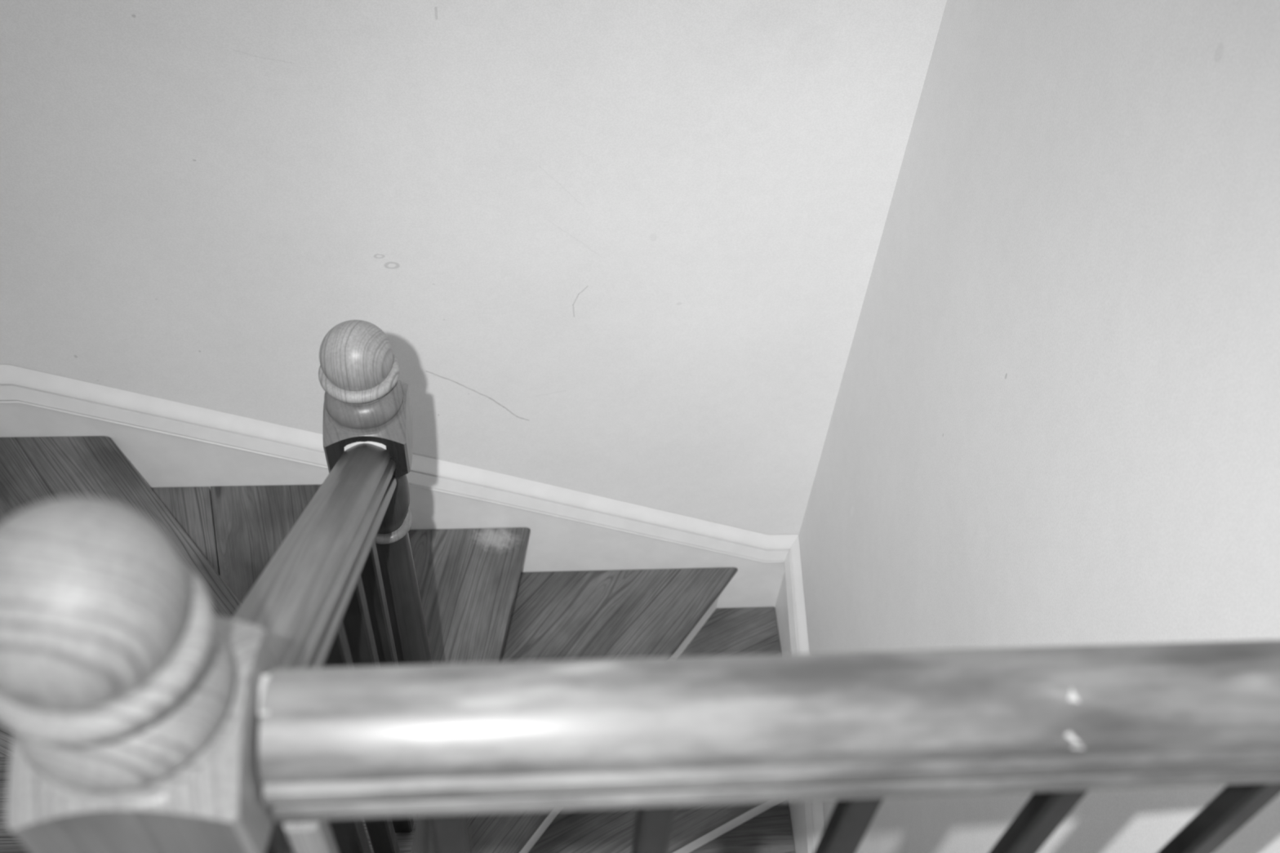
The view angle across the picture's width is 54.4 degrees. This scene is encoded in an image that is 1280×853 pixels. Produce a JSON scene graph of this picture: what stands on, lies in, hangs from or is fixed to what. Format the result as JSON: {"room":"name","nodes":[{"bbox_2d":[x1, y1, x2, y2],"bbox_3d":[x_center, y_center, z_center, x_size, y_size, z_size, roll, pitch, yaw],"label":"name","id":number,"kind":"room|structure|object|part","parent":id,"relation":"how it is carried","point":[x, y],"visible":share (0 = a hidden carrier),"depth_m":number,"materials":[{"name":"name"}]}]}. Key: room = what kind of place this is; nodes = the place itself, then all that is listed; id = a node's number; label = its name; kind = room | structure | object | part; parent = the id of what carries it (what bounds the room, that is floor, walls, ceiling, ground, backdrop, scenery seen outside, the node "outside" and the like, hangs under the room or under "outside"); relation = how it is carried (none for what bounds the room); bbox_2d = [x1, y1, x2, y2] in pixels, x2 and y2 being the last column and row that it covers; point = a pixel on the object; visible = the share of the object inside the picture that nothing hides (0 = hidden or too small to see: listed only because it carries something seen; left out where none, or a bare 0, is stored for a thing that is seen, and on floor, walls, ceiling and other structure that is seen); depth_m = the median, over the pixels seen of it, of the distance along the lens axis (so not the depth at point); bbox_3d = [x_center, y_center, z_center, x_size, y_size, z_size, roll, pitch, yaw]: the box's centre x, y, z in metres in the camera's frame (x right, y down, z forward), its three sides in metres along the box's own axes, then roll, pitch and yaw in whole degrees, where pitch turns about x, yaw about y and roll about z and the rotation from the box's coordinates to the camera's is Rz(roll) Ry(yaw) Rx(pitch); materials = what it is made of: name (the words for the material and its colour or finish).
{"room":"staircase","nodes":[
{"label":"staircase","id":0,"kind":"room"},
{"bbox_2d":[0,0,946,535],"bbox_3d":[-0.450,-0.467,2.225,2.034,5.200,0.100,-1,51,-5],"label":"wall","id":1,"kind":"structure","parent":0,"point":[625,251],"depth_m":2.25,"materials":[{"name":"paint"}]},
{"bbox_2d":[0,404,784,608],"bbox_3d":[-0.510,0.283,3.047,1.795,1.181,0.020,-1,51,-5],"label":"stair skirting board","id":2,"kind":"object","parent":1,"relation":"attached to","point":[162,460],"depth_m":2.94,"materials":[{"name":"paint"}]},
{"bbox_2d":[0,364,798,563],"bbox_3d":[-0.494,0.116,2.832,1.831,0.752,0.030,-1,51,-5],"label":"trim","id":3,"kind":"structure","parent":1,"relation":"attached to","point":[18,385],"depth_m":2.80,"materials":[{"name":"paint"}]},
{"bbox_2d":[799,0,1279,852],"bbox_3d":[0.642,1.085,1.036,0.100,5.200,3.940,-1,51,-5],"label":"wall","id":4,"kind":"structure","parent":0,"point":[1055,421],"depth_m":1.54,"materials":[{"name":"paint"}]},
{"bbox_2d":[774,570,808,852],"bbox_3d":[0.406,1.672,3.189,0.019,1.725,2.070,-1,51,-5],"label":"baseboard","id":5,"kind":"structure","parent":4,"relation":"attached to","point":[797,809],"depth_m":3.20,"materials":[{"name":"paint"}]},
{"bbox_2d":[784,535,825,852],"bbox_3d":[0.415,1.492,2.983,0.030,1.296,2.088,-1,51,-5],"label":"trim","id":6,"kind":"structure","parent":4,"relation":"attached to","point":[814,811],"depth_m":3.09,"materials":[{"name":"paint"}]},
{"bbox_3d":[-0.477,2.735,3.033,2.034,0.100,4.040,-1,51,-5],"label":"floor","id":7,"kind":"structure","parent":0,"visible":0},
{"bbox_2d":[0,435,795,852],"bbox_3d":[-0.460,1.046,2.561,1.793,2.732,1.776,-1,51,-5],"label":"staircase","id":8,"kind":"structure","parent":7,"relation":"on","point":[479,606],"depth_m":2.92,"materials":[{"name":"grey wood"}]},
{"bbox_2d":[231,441,413,852],"bbox_3d":[-0.280,0.295,1.251,0.061,1.174,0.570,-2,51,-6],"label":"balustrade","id":9,"kind":"object","parent":8,"relation":"on","point":[320,601],"visible":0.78,"depth_m":1.05,"materials":[{"name":"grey wood"}]},
{"bbox_3d":[-0.263,0.108,1.022,0.061,0.064,0.812,-2,10,-6],"label":"handrail","id":10,"kind":"part","parent":9,"relation":"part of","materials":[{"name":"grey wood"}]},
{"bbox_2d":[318,320,432,665],"bbox_3d":[-0.354,0.517,2.042,0.090,1.950,0.090,-2,51,-6],"label":"newel post","id":11,"kind":"object","parent":8,"relation":"attached to","point":[365,400],"visible":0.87,"depth_m":1.36,"materials":[{"name":"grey wood"}]},
{"bbox_3d":[-0.314,0.071,1.496,0.070,0.133,0.070,-2,51,-6],"label":"turned bulb","id":12,"kind":"part","parent":11,"relation":"part of","materials":[{"name":"grey wood"}]},
{"bbox_3d":[-0.276,1.678,0.509,1.834,0.220,2.475,-1,51,-5],"label":"floor","id":13,"kind":"structure","parent":0,"visible":0},
{"bbox_2d":[0,497,290,852],"bbox_3d":[-0.230,0.355,0.806,0.090,0.999,0.090,-1,51,-5],"label":"newel post","id":14,"kind":"object","parent":13,"relation":"on","point":[130,707],"visible":0.99,"depth_m":0.46,"materials":[{"name":"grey wood"}]},
{"bbox_3d":[-0.217,0.210,0.628,0.070,0.133,0.070,-1,51,-5],"label":"turned bulb","id":15,"kind":"part","parent":14,"relation":"part of","materials":[{"name":"grey wood"}]},
{"bbox_2d":[257,640,1279,852],"bbox_3d":[0.200,0.388,0.900,0.786,0.863,0.061,-1,51,-5],"label":"balustrade","id":16,"kind":"object","parent":13,"relation":"on","point":[446,744],"visible":1,"depth_m":0.56,"materials":[{"name":"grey wood"}]}
]}

